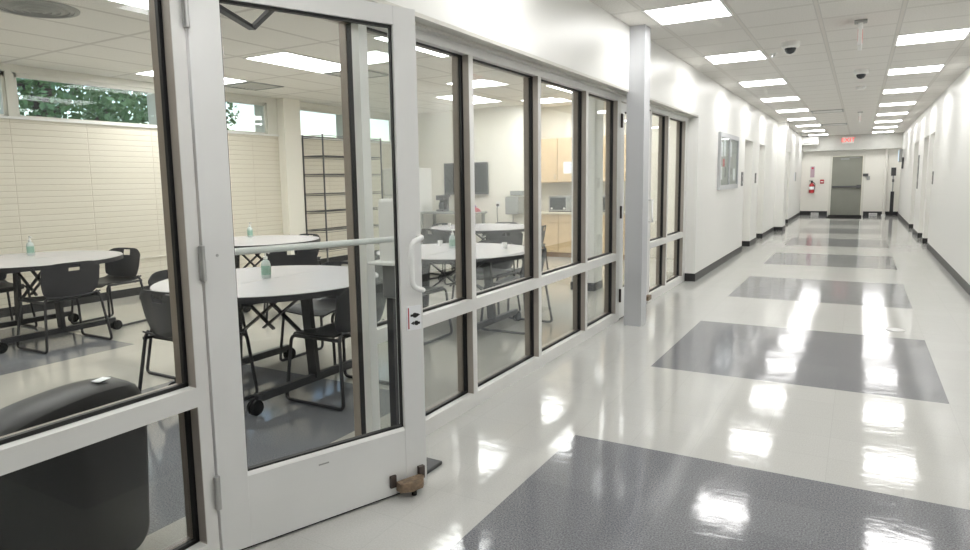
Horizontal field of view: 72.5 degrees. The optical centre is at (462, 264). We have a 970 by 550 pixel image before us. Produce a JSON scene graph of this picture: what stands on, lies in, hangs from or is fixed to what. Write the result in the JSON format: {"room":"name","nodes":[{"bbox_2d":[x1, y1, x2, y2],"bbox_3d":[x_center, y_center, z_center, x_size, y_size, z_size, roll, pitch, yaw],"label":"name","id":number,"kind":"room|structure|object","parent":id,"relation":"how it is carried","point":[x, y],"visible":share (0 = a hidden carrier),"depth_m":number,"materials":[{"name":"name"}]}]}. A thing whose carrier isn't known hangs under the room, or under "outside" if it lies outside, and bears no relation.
{"room":"school corridor","nodes":[
{"label":"school corridor","id":0,"kind":"room"},
{"bbox_2d":[0,63,391,308],"bbox_3d":[-4.375,-0.968,8.437,0.282,2.733,13.500,3,8,31],"label":"wall","id":1,"kind":"structure","parent":0,"point":[64,186],"depth_m":8.28,"materials":[{"name":"paint"}]},
{"bbox_2d":[0,71,7,115],"bbox_3d":[-5.446,-1.746,6.402,0.060,0.480,1.820,3,8,31],"label":"window","id":2,"kind":"structure","parent":1,"relation":"in","point":[3,106],"depth_m":7.15,"materials":[{"name":"paint"}]},
{"bbox_2d":[14,73,156,125],"bbox_3d":[-4.483,-1.964,8.002,0.060,0.480,1.760,3,8,31],"label":"window","id":3,"kind":"structure","parent":1,"relation":"in","point":[16,75],"depth_m":7.84,"materials":[{"name":"paint"}]},
{"bbox_2d":[0,250,378,317],"bbox_3d":[-3.217,0.445,7.579,2.718,0.100,12.500,3,8,31],"label":"baseboard","id":4,"kind":"structure","parent":1,"relation":"attached to","point":[4,312],"depth_m":8.07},
{"bbox_2d":[0,115,390,143],"bbox_3d":[-4.409,-1.712,8.004,0.030,0.027,12.500,3,8,31],"label":"trim","id":5,"kind":"structure","parent":1,"relation":"attached to","point":[1,116],"depth_m":8.12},
{"bbox_2d":[225,98,266,133],"bbox_3d":[-3.541,-2.176,9.568,0.060,0.480,1.760,3,8,31],"label":"window","id":6,"kind":"structure","parent":1,"relation":"in","point":[263,109],"depth_m":10.17,"materials":[{"name":"paint"}]},
{"bbox_2d":[300,107,342,138],"bbox_3d":[-2.501,-2.411,11.296,0.060,0.480,1.500,3,8,31],"label":"window","id":7,"kind":"structure","parent":1,"relation":"in","point":[301,108],"depth_m":11.34,"materials":[{"name":"paint"}]},
{"bbox_2d":[276,98,305,254],"bbox_3d":[-2.760,-1.280,10.703,0.148,2.733,0.355,3,8,31],"label":"column","id":8,"kind":"structure","parent":0,"point":[288,110],"depth_m":10.59,"materials":[{"name":"white paint"}]},
{"bbox_2d":[418,105,523,244],"bbox_3d":[0.166,-1.629,13.075,2.718,2.733,0.800,3,8,31],"label":"wall","id":9,"kind":"structure","parent":0,"point":[498,131],"depth_m":12.39,"materials":[{"name":"white paint"}]},
{"bbox_2d":[444,162,488,196],"bbox_3d":[0.060,-1.623,12.625,0.980,0.645,0.076,3,8,31],"label":"television","id":10,"kind":"object","parent":9,"relation":"attached to","point":[480,168],"visible":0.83,"depth_m":12.46,"materials":[{"name":"grey plastic"}]},
{"bbox_2d":[0,215,969,549],"bbox_3d":[2.921,-0.063,11.570,9.800,0.100,30.900,3,8,31],"label":"floor","id":11,"kind":"structure","parent":0,"point":[766,400],"depth_m":3.96,"materials":[{"name":"tile"}]},
{"bbox_2d":[0,274,37,326],"bbox_3d":[-4.630,0.280,6.468,0.505,0.753,0.588,3,8,31],"label":"chair","id":12,"kind":"object","parent":11,"relation":"on","point":[5,286],"visible":0.64,"depth_m":6.62,"materials":[{"name":"black plastic"}]},
{"bbox_2d":[0,250,122,353],"bbox_3d":[-3.992,0.308,6.206,1.489,0.740,1.490,3,8,31],"label":"folding table","id":13,"kind":"object","parent":11,"relation":"on","point":[16,263],"visible":0.94,"depth_m":6.18,"materials":[{"name":"white laminate"}]},
{"bbox_2d":[26,236,34,254],"bbox_3d":[-4.236,-0.188,6.473,0.066,0.188,0.066,-3,7,-14],"label":"sanitizer bottle","id":14,"kind":"object","parent":13,"relation":"on","point":[30,249],"visible":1,"depth_m":6.45,"materials":[{"name":"clear plastic"}]},
{"bbox_2d":[16,260,112,353],"bbox_3d":[-3.546,0.337,5.859,0.505,0.753,0.588,3,8,31],"label":"chair","id":15,"kind":"object","parent":11,"relation":"on","point":[59,284],"visible":1,"depth_m":5.71,"materials":[{"name":"black plastic"}]},
{"bbox_2d":[0,376,149,549],"bbox_3d":[-1.628,0.773,2.330,0.720,0.695,0.680,1,7,14],"label":"armchair","id":16,"kind":"object","parent":11,"relation":"on","point":[95,496],"visible":0.89,"depth_m":2.22,"materials":[{"name":"black leather"}]},
{"bbox_2d":[70,248,146,328],"bbox_3d":[-3.629,0.222,6.791,0.588,0.753,0.505,2,8,24],"label":"chair","id":17,"kind":"object","parent":11,"relation":"on","point":[122,271],"visible":0.73,"depth_m":6.90,"materials":[{"name":"black plastic"}]},
{"bbox_2d":[146,270,247,378],"bbox_3d":[-2.013,0.416,5.005,0.505,0.753,0.588,3,8,31],"label":"chair","id":18,"kind":"object","parent":11,"relation":"on","point":[158,276],"visible":0.11,"depth_m":4.91,"materials":[{"name":"black plastic"}]},
{"bbox_2d":[138,290,258,400],"bbox_3d":[-1.727,0.504,4.255,0.588,0.753,0.505,3,8,31],"label":"chair","id":19,"kind":"object","parent":11,"relation":"on","point":[158,315],"visible":0.36,"depth_m":4.11,"materials":[{"name":"black plastic"}]},
{"bbox_2d":[150,265,378,415],"bbox_3d":[-1.320,0.463,4.583,1.489,0.740,1.490,3,8,31],"label":"folding table","id":20,"kind":"object","parent":11,"relation":"on","point":[304,283],"visible":0.51,"depth_m":4.38,"materials":[{"name":"white laminate"}]},
{"bbox_2d":[261,253,270,278],"bbox_3d":[-1.361,-0.002,4.568,0.066,0.188,0.066,-3,7,-14],"label":"sanitizer bottle","id":21,"kind":"object","parent":20,"relation":"on","point":[265,264],"visible":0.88,"depth_m":4.55,"materials":[{"name":"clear plastic"}]},
{"bbox_2d":[234,235,319,311],"bbox_3d":[-2.443,0.075,7.850,1.489,0.740,1.490,3,8,31],"label":"folding table","id":22,"kind":"object","parent":11,"relation":"on","point":[260,240],"visible":0.19,"depth_m":7.79,"materials":[{"name":"white laminate"}]},
{"bbox_2d":[263,249,323,319],"bbox_3d":[-1.791,0.172,6.922,0.588,0.753,0.505,-3,8,-19],"label":"chair","id":23,"kind":"object","parent":11,"relation":"on","point":[308,256],"visible":0.27,"depth_m":6.68,"materials":[{"name":"black plastic"}]},
{"bbox_2d":[294,234,321,264],"bbox_3d":[-2.093,0.000,8.340,0.588,0.753,0.505,5,9,39],"label":"chair","id":24,"kind":"object","parent":11,"relation":"on","point":[316,235],"visible":0.17,"depth_m":8.36,"materials":[{"name":"black plastic"}]},
{"bbox_2d":[279,261,347,364],"bbox_3d":[-1.064,0.376,5.183,0.588,0.753,0.505,3,8,31],"label":"chair","id":25,"kind":"object","parent":11,"relation":"on","point":[324,306],"visible":0.3,"depth_m":5.15,"materials":[{"name":"black plastic"}]},
{"bbox_2d":[286,280,388,410],"bbox_3d":[-0.785,0.477,4.333,0.505,0.753,0.588,3,8,31],"label":"chair","id":26,"kind":"object","parent":11,"relation":"on","point":[341,328],"visible":0.63,"depth_m":4.13,"materials":[{"name":"black plastic"}]},
{"bbox_2d":[301,134,382,261],"bbox_3d":[-2.049,-1.128,11.574,0.468,2.190,1.548,3,8,31],"label":"shelf unit","id":27,"kind":"object","parent":11,"relation":"on","point":[322,156],"visible":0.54,"depth_m":11.03,"materials":[{"name":"black metal"}]},
{"bbox_2d":[368,199,441,473],"bbox_3d":[-0.284,0.341,3.135,0.265,1.305,0.235,3,8,31],"label":"stand","id":28,"kind":"object","parent":11,"relation":"on","point":[385,206],"visible":0.52,"depth_m":3.08,"materials":[{"name":"white plastic"}]},
{"bbox_2d":[368,260,394,265],"bbox_3d":[-0.349,-0.011,3.052,0.145,0.015,0.110,3,8,31],"label":"drip tray","id":29,"kind":"object","parent":28,"relation":"on","point":[376,262],"depth_m":3.02,"materials":[{"name":"white plastic"}]},
{"bbox_2d":[378,199,394,260],"bbox_3d":[-0.327,-0.153,3.055,0.115,0.305,0.070,3,8,31],"label":"dispenser","id":30,"kind":"object","parent":28,"relation":"on","point":[385,206],"depth_m":3.03,"materials":[{"name":"white plastic"}]},
{"bbox_2d":[383,168,432,233],"bbox_3d":[-1.071,-1.056,12.990,0.680,1.660,0.705,3,8,31],"label":"refrigerator","id":31,"kind":"object","parent":11,"relation":"on","point":[425,178],"visible":0.16,"depth_m":12.84,"materials":[{"name":"white metal"}]},
{"bbox_2d":[375,256,452,344],"bbox_3d":[-0.472,0.274,5.912,0.588,0.753,0.505,3,8,31],"label":"chair","id":32,"kind":"object","parent":11,"relation":"on","point":[378,268],"visible":0.14,"depth_m":5.83,"materials":[{"name":"black plastic"}]},
{"bbox_2d":[421,229,451,284],"bbox_3d":[-0.273,-0.141,9.205,0.505,0.753,0.588,-8,10,-44],"label":"chair","id":33,"kind":"object","parent":11,"relation":"on","point":[436,235],"visible":0.3,"depth_m":8.96,"materials":[{"name":"black plastic"}]},
{"bbox_2d":[430,223,454,275],"bbox_3d":[-0.162,-0.250,10.062,0.505,0.753,0.588,5,9,41],"label":"chair","id":34,"kind":"object","parent":11,"relation":"on","point":[437,224],"visible":0.12,"depth_m":10.21,"materials":[{"name":"black plastic"}]},
{"bbox_2d":[376,243,523,329],"bbox_3d":[-0.059,0.229,6.271,1.489,0.740,1.490,3,8,31],"label":"folding table","id":35,"kind":"object","parent":11,"relation":"on","point":[486,253],"visible":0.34,"depth_m":6.08,"materials":[{"name":"white laminate"}]},
{"bbox_2d":[449,229,454,248],"bbox_3d":[-0.099,-0.253,6.394,0.066,0.188,0.066,-3,7,-14],"label":"sanitizer bottle","id":36,"kind":"object","parent":35,"relation":"on","point":[452,237],"visible":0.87,"depth_m":6.37,"materials":[{"name":"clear plastic"}]},
{"bbox_2d":[420,211,486,243],"bbox_3d":[-0.195,-0.600,12.586,1.240,0.825,0.520,3,8,31],"label":"side table","id":37,"kind":"object","parent":11,"relation":"on","point":[434,213],"visible":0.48,"depth_m":12.49,"materials":[{"name":"grey plastic"}]},
{"bbox_2d":[436,195,448,211],"bbox_3d":[-0.386,-1.173,12.623,0.170,0.310,0.200,3,8,31],"label":"coffee maker","id":38,"kind":"object","parent":37,"relation":"on","point":[444,199],"visible":1,"depth_m":12.57,"materials":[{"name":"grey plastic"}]},
{"bbox_2d":[430,223,523,281],"bbox_3d":[0.286,-0.173,9.440,1.489,0.740,1.490,3,8,31],"label":"folding table","id":39,"kind":"object","parent":11,"relation":"on","point":[484,229],"visible":0.31,"depth_m":9.22,"materials":[{"name":"white laminate"}]},
{"bbox_2d":[451,240,520,314],"bbox_3d":[0.239,0.141,6.882,0.588,0.753,0.505,3,8,31],"label":"chair","id":40,"kind":"object","parent":11,"relation":"on","point":[503,268],"visible":0.35,"depth_m":6.92,"materials":[{"name":"black plastic"}]},
{"bbox_2d":[478,230,522,287],"bbox_3d":[0.498,-0.094,8.722,0.588,0.753,0.505,-3,7,-14],"label":"chair","id":41,"kind":"object","parent":11,"relation":"on","point":[515,237],"visible":0.31,"depth_m":8.47,"materials":[{"name":"black plastic"}]},
{"bbox_2d":[480,248,552,334],"bbox_3d":[0.516,0.214,6.253,0.505,0.753,0.588,3,8,31],"label":"chair","id":42,"kind":"object","parent":11,"relation":"on","point":[544,250],"visible":0.34,"depth_m":6.17,"materials":[{"name":"black plastic"}]},
{"bbox_2d":[505,225,548,277],"bbox_3d":[0.930,-0.188,9.413,0.505,0.753,0.588,2,8,21],"label":"chair","id":43,"kind":"object","parent":11,"relation":"on","point":[543,230],"visible":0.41,"depth_m":9.34,"materials":[{"name":"black plastic"}]},
{"bbox_2d":[541,214,559,256],"bbox_3d":[1.577,-0.565,12.251,0.646,0.775,0.592,3,8,31],"label":"base cabinet","id":44,"kind":"object","parent":11,"relation":"on","point":[551,238],"visible":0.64,"depth_m":11.91,"materials":[{"name":"brown wood"}]},
{"bbox_2d":[541,210,624,214],"bbox_3d":[2.089,-0.939,11.882,1.870,0.040,0.620,3,8,31],"label":"countertop","id":45,"kind":"structure","parent":44,"relation":"on","point":[542,211],"depth_m":11.77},
{"bbox_2d":[549,195,571,211],"bbox_3d":[1.834,-1.117,12.032,0.430,0.285,0.385,3,8,31],"label":"microwave","id":46,"kind":"object","parent":45,"relation":"on","point":[557,203],"visible":0.87,"depth_m":11.87,"materials":[{"name":"metal"}]},
{"bbox_2d":[558,214,570,256],"bbox_3d":[2.136,-0.534,11.919,0.646,0.775,0.592,3,8,31],"label":"base cabinet","id":47,"kind":"object","parent":11,"relation":"on","point":[564,248],"visible":0.34,"depth_m":11.78,"materials":[{"name":"brown wood"}]},
{"bbox_2d":[602,215,624,259],"bbox_3d":[2.651,-0.505,11.613,0.546,0.775,0.592,3,8,31],"label":"base cabinet","id":48,"kind":"object","parent":11,"relation":"on","point":[603,232],"visible":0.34,"depth_m":11.37,"materials":[{"name":"brown wood"}]},
{"bbox_2d":[826,215,860,218],"bbox_3d":[12.711,-1.605,22.036,0.980,0.014,1.900,3,8,31],"label":"door mat","id":49,"kind":"object","parent":11,"relation":"on","point":[828,216],"visible":0.99,"depth_m":21.94,"materials":[{"name":"black rubber"}]},
{"bbox_2d":[885,167,895,216],"bbox_3d":[14.120,-2.391,21.727,0.300,1.600,0.300,3,8,31],"label":"kiosk","id":50,"kind":"object","parent":11,"relation":"on","point":[893,170],"visible":1,"depth_m":21.72,"materials":[{"name":"grey plastic"}]},
{"bbox_2d":[0,0,969,136],"bbox_3d":[2.765,-2.820,11.084,9.598,0.030,30.550,3,8,31],"label":"ceiling","id":51,"kind":"structure","parent":0,"point":[820,71],"depth_m":7.04,"materials":[{"name":"tile"}]},
{"bbox_2d":[0,0,79,18],"bbox_3d":[-3.216,-1.919,4.989,0.580,0.032,0.580,3,8,31],"label":"ceiling vent","id":52,"kind":"object","parent":51,"relation":"in","point":[29,8],"visible":1,"depth_m":4.95,"materials":[{"name":"grey plastic"}]},
{"bbox_2d":[106,0,147,9],"bbox_3d":[-2.453,-1.872,4.406,0.610,0.008,1.219,3,8,31],"label":"recessed light","id":53,"kind":"object","parent":51,"relation":"in","point":[143,4],"visible":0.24,"depth_m":4.87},
{"bbox_2d":[133,70,152,76],"bbox_3d":[-3.706,-2.283,7.871,0.380,0.008,0.285,3,8,31],"label":"recessed light","id":54,"kind":"object","parent":51,"relation":"in","point":[150,72],"depth_m":7.88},
{"bbox_2d":[224,77,247,84],"bbox_3d":[-3.058,-2.377,8.536,0.492,0.008,0.394,3,8,31],"label":"recessed light","id":55,"kind":"object","parent":51,"relation":"in","point":[227,80],"depth_m":8.54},
{"bbox_2d":[225,81,283,90],"bbox_3d":[-2.871,-2.443,9.047,0.580,0.012,0.580,3,8,31],"label":"ceiling vent","id":56,"kind":"object","parent":51,"relation":"in","point":[247,84],"visible":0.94,"depth_m":9.03,"materials":[{"name":"grey metal"}]},
{"bbox_2d":[243,51,339,72],"bbox_3d":[-1.769,-2.261,7.420,0.610,0.008,1.219,3,8,31],"label":"recessed light","id":57,"kind":"object","parent":51,"relation":"in","point":[287,59],"visible":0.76,"depth_m":7.32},
{"bbox_2d":[325,70,388,77],"bbox_3d":[-1.292,-2.368,8.223,0.580,0.012,0.580,3,8,31],"label":"ceiling vent","id":58,"kind":"object","parent":51,"relation":"in","point":[370,72],"visible":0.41,"depth_m":8.19,"materials":[{"name":"white metal"}]},
{"bbox_2d":[416,47,449,57],"bbox_3d":[-0.341,-2.224,6.919,0.116,0.008,0.607,3,8,31],"label":"recessed light","id":59,"kind":"object","parent":51,"relation":"in","point":[417,48],"depth_m":6.93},
{"bbox_2d":[444,79,503,87],"bbox_3d":[0.165,-2.518,9.200,0.610,0.008,0.610,3,8,31],"label":"recessed light","id":60,"kind":"object","parent":51,"relation":"in","point":[478,82],"visible":0.69,"depth_m":9.18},
{"bbox_2d":[473,95,502,103],"bbox_3d":[0.213,-2.739,10.962,0.568,0.008,1.005,3,8,31],"label":"recessed light","id":61,"kind":"object","parent":51,"relation":"in","point":[478,99],"depth_m":11.09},
{"bbox_2d":[519,97,565,102],"bbox_3d":[1.370,-2.800,11.280,0.610,0.008,0.610,3,8,31],"label":"recessed light","id":62,"kind":"object","parent":51,"relation":"in","point":[550,99],"visible":0.69,"depth_m":11.25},
{"bbox_2d":[642,0,733,25],"bbox_3d":[1.869,-2.083,5.467,0.610,0.008,0.610,3,8,31],"label":"recessed light","id":63,"kind":"object","parent":51,"relation":"in","point":[708,9],"visible":1,"depth_m":5.44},
{"bbox_2d":[703,50,767,64],"bbox_3d":[3.118,-2.364,7.542,0.610,0.008,0.610,3,8,31],"label":"recessed light","id":64,"kind":"object","parent":51,"relation":"in","point":[757,54],"visible":1,"depth_m":7.52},
{"bbox_2d":[737,78,787,86],"bbox_3d":[4.367,-2.646,9.617,0.610,0.008,0.610,3,8,31],"label":"recessed light","id":65,"kind":"object","parent":51,"relation":"in","point":[778,81],"visible":1,"depth_m":9.60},
{"bbox_2d":[760,96,800,101],"bbox_3d":[5.617,-2.928,11.693,0.610,0.008,0.610,3,8,31],"label":"recessed light","id":66,"kind":"object","parent":51,"relation":"in","point":[789,98],"visible":1,"depth_m":11.69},
{"bbox_2d":[781,40,799,53],"bbox_3d":[3.348,-2.214,6.756,0.170,0.119,0.170,3,8,31],"label":"security camera","id":67,"kind":"object","parent":51,"relation":"attached to","point":[789,47],"visible":1,"depth_m":6.71,"materials":[{"name":"white plastic"}]},
{"bbox_2d":[775,108,809,112],"bbox_3d":[6.866,-3.210,13.768,0.610,0.008,0.610,3,8,31],"label":"recessed light","id":68,"kind":"object","parent":51,"relation":"in","point":[803,109],"visible":1,"depth_m":13.74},
{"bbox_2d":[786,117,815,120],"bbox_3d":[8.115,-3.492,15.843,0.610,0.008,0.610,3,8,31],"label":"recessed light","id":69,"kind":"object","parent":51,"relation":"in","point":[809,118],"visible":1,"depth_m":15.88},
{"bbox_2d":[788,118,814,120],"bbox_3d":[8.115,-3.493,15.842,0.572,0.004,0.572,3,8,31],"label":"diffuser","id":70,"kind":"object","parent":69,"relation":"attached to","point":[793,119],"depth_m":15.91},
{"bbox_2d":[811,109,843,113],"bbox_3d":[7.750,-3.259,14.046,0.600,0.012,0.600,3,8,31],"label":"ceiling vent","id":71,"kind":"object","parent":51,"relation":"in","point":[834,110],"visible":1,"depth_m":14.03,"materials":[{"name":"white metal"}]},
{"bbox_2d":[854,19,867,50],"bbox_3d":[3.535,-2.050,5.878,0.100,0.235,0.300,3,8,31],"label":"exit sign","id":72,"kind":"object","parent":51,"relation":"hanging from","point":[861,22],"visible":1,"depth_m":5.77,"materials":[{"name":"grey plastic"}]},
{"bbox_2d":[854,68,868,78],"bbox_3d":[5.176,-2.477,8.592,0.170,0.119,0.170,3,8,31],"label":"security camera","id":73,"kind":"object","parent":51,"relation":"attached to","point":[860,73],"visible":1,"depth_m":8.54,"materials":[{"name":"white plastic"}]},
{"bbox_2d":[876,112,908,115],"bbox_3d":[9.685,-3.403,14.909,0.610,0.008,0.610,3,8,31],"label":"recessed light","id":74,"kind":"object","parent":51,"relation":"in","point":[895,113],"visible":1,"depth_m":14.85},
{"bbox_2d":[878,101,916,106],"bbox_3d":[8.436,-3.121,12.834,0.610,0.008,0.610,3,8,31],"label":"recessed light","id":75,"kind":"object","parent":51,"relation":"in","point":[911,102],"visible":1,"depth_m":12.79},
{"bbox_2d":[880,102,914,105],"bbox_3d":[8.436,-3.122,12.834,0.572,0.004,0.572,3,8,31],"label":"diffuser","id":76,"kind":"object","parent":75,"relation":"attached to","point":[897,103],"depth_m":12.82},
{"bbox_2d":[882,86,928,93],"bbox_3d":[7.187,-2.840,10.759,0.610,0.008,0.610,3,8,31],"label":"recessed light","id":77,"kind":"object","parent":51,"relation":"in","point":[913,89],"visible":1,"depth_m":10.75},
{"bbox_2d":[886,64,945,75],"bbox_3d":[5.938,-2.558,8.684,0.610,0.008,0.610,3,8,31],"label":"recessed light","id":78,"kind":"object","parent":51,"relation":"in","point":[930,68],"visible":1,"depth_m":8.66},
{"bbox_2d":[894,27,969,45],"bbox_3d":[4.688,-2.276,6.609,0.610,0.008,0.610,3,8,31],"label":"recessed light","id":79,"kind":"object","parent":51,"relation":"in","point":[960,33],"visible":1,"depth_m":6.59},
{"bbox_2d":[505,191,523,221],"bbox_3d":[0.951,-1.016,12.065,0.260,0.661,0.267,3,8,31],"label":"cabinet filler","id":80,"kind":"object","parent":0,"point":[513,204],"visible":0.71,"depth_m":11.97,"materials":[{"name":"grey plastic"}]},
{"bbox_2d":[570,92,603,290],"bbox_3d":[1.557,-1.053,8.262,0.316,2.733,0.316,3,8,31],"label":"wall","id":81,"kind":"structure","parent":0,"point":[595,106],"depth_m":8.15,"materials":[{"name":"white paint"}]},
{"bbox_2d":[385,0,802,273],"bbox_3d":[4.124,-1.374,10.463,0.450,2.733,30.550,3,8,31],"label":"wall","id":82,"kind":"structure","parent":0,"point":[581,36],"depth_m":8.71,"materials":[{"name":"white paint"}]},
{"bbox_2d":[0,0,219,549],"bbox_3d":[-1.229,0.070,1.917,0.114,2.178,1.019,3,8,31],"label":"window","id":83,"kind":"structure","parent":82,"relation":"in","point":[189,397],"depth_m":2.26,"materials":[{"name":"metal"}]},
{"bbox_2d":[181,0,426,549],"bbox_3d":[-0.557,0.012,2.615,0.944,2.094,0.158,-7,9,-38],"label":"door","id":84,"kind":"structure","parent":83,"relation":"attached to","point":[260,503],"depth_m":2.57,"materials":[{"name":"grey metal"}]},
{"bbox_2d":[220,5,274,29],"bbox_3d":[-0.862,-0.963,2.463,0.306,0.102,0.233,-7,9,-38],"label":"door closer","id":85,"kind":"object","parent":84,"relation":"attached to","point":[226,12],"depth_m":2.53,"materials":[{"name":"grey metal"}]},
{"bbox_2d":[390,464,424,495],"bbox_3d":[-0.229,0.967,2.923,0.177,0.108,0.069,-7,9,-38],"label":"holder","id":86,"kind":"object","parent":84,"relation":"attached to","point":[412,484],"visible":1,"depth_m":2.90,"materials":[{"name":"metal"}]},
{"bbox_2d":[339,22,477,435],"bbox_3d":[-0.237,-0.154,3.564,0.114,2.178,1.032,3,8,31],"label":"window","id":87,"kind":"structure","parent":82,"relation":"in","point":[367,333],"depth_m":3.23,"materials":[{"name":"metal"}]},
{"bbox_2d":[473,48,541,403],"bbox_3d":[0.274,-0.269,4.414,0.114,2.178,0.965,3,8,31],"label":"window","id":88,"kind":"structure","parent":82,"relation":"in","point":[500,379],"depth_m":4.71,"materials":[{"name":"metal"}]},
{"bbox_2d":[364,0,698,117],"bbox_3d":[0.556,-1.374,4.543,0.128,0.028,9.580,3,8,31],"label":"trim","id":89,"kind":"structure","parent":82,"relation":"attached to","point":[424,23],"depth_m":4.13,"materials":[{"name":"paint"}]},
{"bbox_2d":[541,70,588,365],"bbox_3d":[0.767,-0.380,5.233,0.114,2.178,0.960,3,8,31],"label":"window","id":90,"kind":"structure","parent":82,"relation":"in","point":[578,269],"depth_m":5.54,"materials":[{"name":"metal"}]},
{"bbox_2d":[587,86,620,338],"bbox_3d":[1.240,-0.487,6.018,0.114,2.178,0.885,3,8,31],"label":"window","id":91,"kind":"structure","parent":82,"relation":"in","point":[610,258],"depth_m":6.27,"materials":[{"name":"metal"}]},
{"bbox_2d":[619,103,653,318],"bbox_3d":[1.787,-0.553,6.799,0.114,2.094,1.041,3,8,31],"label":"door","id":92,"kind":"structure","parent":91,"relation":"attached to","point":[623,105],"depth_m":6.47,"materials":[{"name":"grey metal"}]},
{"bbox_2d":[646,106,669,302],"bbox_3d":[2.207,-0.705,7.624,0.114,2.178,0.820,3,8,31],"label":"window","id":93,"kind":"structure","parent":82,"relation":"in","point":[660,242],"depth_m":7.88,"materials":[{"name":"metal"}]},
{"bbox_2d":[666,112,687,291],"bbox_3d":[2.671,-0.810,8.394,0.114,2.178,0.990,3,8,31],"label":"window","id":94,"kind":"structure","parent":82,"relation":"in","point":[678,236],"depth_m":8.66,"materials":[{"name":"metal"}]},
{"bbox_2d":[717,132,738,189],"bbox_3d":[4.260,-1.647,10.584,0.040,0.860,1.720,3,8,31],"label":"display case","id":95,"kind":"object","parent":82,"relation":"attached to","point":[728,148],"visible":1,"depth_m":10.51,"materials":[{"name":"grey paint"}]},
{"bbox_2d":[684,212,799,281],"bbox_3d":[7.543,-0.832,16.229,0.428,0.105,17.358,3,8,31],"label":"baseboard","id":96,"kind":"structure","parent":82,"relation":"attached to","point":[688,276],"depth_m":11.08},
{"bbox_2d":[802,137,818,144],"bbox_3d":[11.980,-4.269,22.789,0.500,0.260,0.252,3,8,31],"label":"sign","id":97,"kind":"object","parent":82,"relation":"attached to","point":[805,140],"visible":1,"depth_m":22.68,"materials":[{"name":"white plastic"}]},
{"bbox_2d":[541,102,676,258],"bbox_3d":[2.843,-1.522,11.830,3.160,2.733,0.200,3,8,31],"label":"wall","id":98,"kind":"structure","parent":0,"point":[556,121],"depth_m":11.59,"materials":[{"name":"white paint"}]},
{"bbox_2d":[541,138,557,182],"bbox_3d":[1.566,-1.919,12.221,0.526,0.790,0.352,3,8,31],"label":"upper cabinet","id":99,"kind":"object","parent":98,"relation":"attached to","point":[549,147],"visible":0.59,"depth_m":12.03,"materials":[{"name":"brown wood"}]},
{"bbox_2d":[558,137,571,181],"bbox_3d":[2.094,-1.889,11.907,0.696,0.790,0.352,3,8,31],"label":"upper cabinet","id":100,"kind":"object","parent":98,"relation":"attached to","point":[564,144],"visible":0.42,"depth_m":11.87,"materials":[{"name":"brown wood"}]},
{"bbox_2d":[563,162,571,173],"bbox_3d":[1.925,-1.741,11.832,0.260,0.210,0.003,3,8,31],"label":"paper notice","id":101,"kind":"object","parent":100,"relation":"attached to","point":[567,166],"visible":0.64,"depth_m":11.86,"materials":[{"name":"white"}]},
{"bbox_2d":[603,135,625,181],"bbox_3d":[2.661,-1.858,11.570,0.616,0.790,0.352,3,8,31],"label":"upper cabinet","id":102,"kind":"object","parent":98,"relation":"attached to","point":[604,137],"visible":0.02,"depth_m":11.46,"materials":[{"name":"brown wood"}]},
{"bbox_2d":[624,24,650,326],"bbox_3d":[1.621,-0.789,6.144,0.163,2.733,0.191,3,8,31],"label":"column corridor","id":103,"kind":"structure","parent":0,"point":[638,96],"depth_m":6.07,"materials":[{"name":"grey paint"}]},
{"bbox_2d":[800,148,901,214],"bbox_3d":[13.297,-3.078,22.776,3.470,2.733,0.200,3,8,31],"label":"wall","id":104,"kind":"structure","parent":0,"point":[873,188],"depth_m":22.49,"materials":[{"name":"white"}]},
{"bbox_2d":[828,154,865,215],"bbox_3d":[13.211,-2.737,22.771,1.040,2.060,0.175,3,8,31],"label":"door","id":105,"kind":"structure","parent":104,"relation":"in","point":[845,195],"depth_m":22.75,"materials":[{"name":"paint"}]},
{"bbox_2d":[800,211,897,215],"bbox_3d":[13.283,-1.778,22.836,2.930,0.140,0.012,3,8,31],"label":"baseboard","id":106,"kind":"structure","parent":104,"relation":"attached to","point":[865,213],"depth_m":22.59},
{"bbox_2d":[881,149,888,215],"bbox_3d":[14.143,-2.753,22.123,0.140,2.220,0.140,3,8,31],"label":"pipe","id":107,"kind":"object","parent":104,"relation":"attached to","point":[887,150],"visible":0.89,"depth_m":22.10,"materials":[{"name":"white"}]},
{"bbox_2d":[802,132,903,151],"bbox_3d":[13.166,-4.149,22.415,2.930,0.513,0.300,3,8,31],"label":"beam","id":108,"kind":"structure","parent":0,"point":[876,140],"depth_m":22.16,"materials":[{"name":"grey paint"}]},
{"bbox_2d":[898,66,969,284],"bbox_3d":[6.803,-1.223,8.870,0.250,2.733,30.550,3,8,31],"label":"wall","id":109,"kind":"structure","parent":0,"point":[939,210],"depth_m":10.59,"materials":[{"name":"white paint"}]},
{"bbox_2d":[898,149,903,168],"bbox_3d":[13.709,-3.310,20.675,0.142,0.600,0.560,3,8,31],"label":"wall monitor","id":110,"kind":"object","parent":109,"relation":"attached to","point":[900,152],"visible":0.99,"depth_m":20.46,"materials":[{"name":"grey plastic"}]},
{"bbox_2d":[898,213,969,295],"bbox_3d":[6.801,0.079,9.048,0.208,0.105,30.550,3,8,31],"label":"baseboard","id":111,"kind":"structure","parent":109,"relation":"attached to","point":[954,274],"depth_m":10.09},
{"label":"outside","id":112,"kind":"structure","parent":0,"visible":0},
{"bbox_3d":[-19.047,-2.375,34.646,51.700,0.150,80.000,3,8,31],"label":"ground","id":113,"kind":"structure","parent":112,"visible":0},
{"bbox_2d":[16,78,147,123],"bbox_3d":[-7.797,-2.581,12.103,4.025,5.463,4.032,2,8,26],"label":"tree","id":114,"kind":"object","parent":113,"relation":"on","point":[42,102],"visible":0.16,"depth_m":11.86,"materials":[{"name":"green plant"}]},
{"bbox_2d":[82,87,240,129],"bbox_3d":[-7.276,-3.176,16.035,3.597,5.654,3.662,1,7,15],"label":"tree","id":115,"kind":"object","parent":113,"relation":"on","point":[144,120],"visible":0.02,"depth_m":15.71,"materials":[{"name":"green plant"}]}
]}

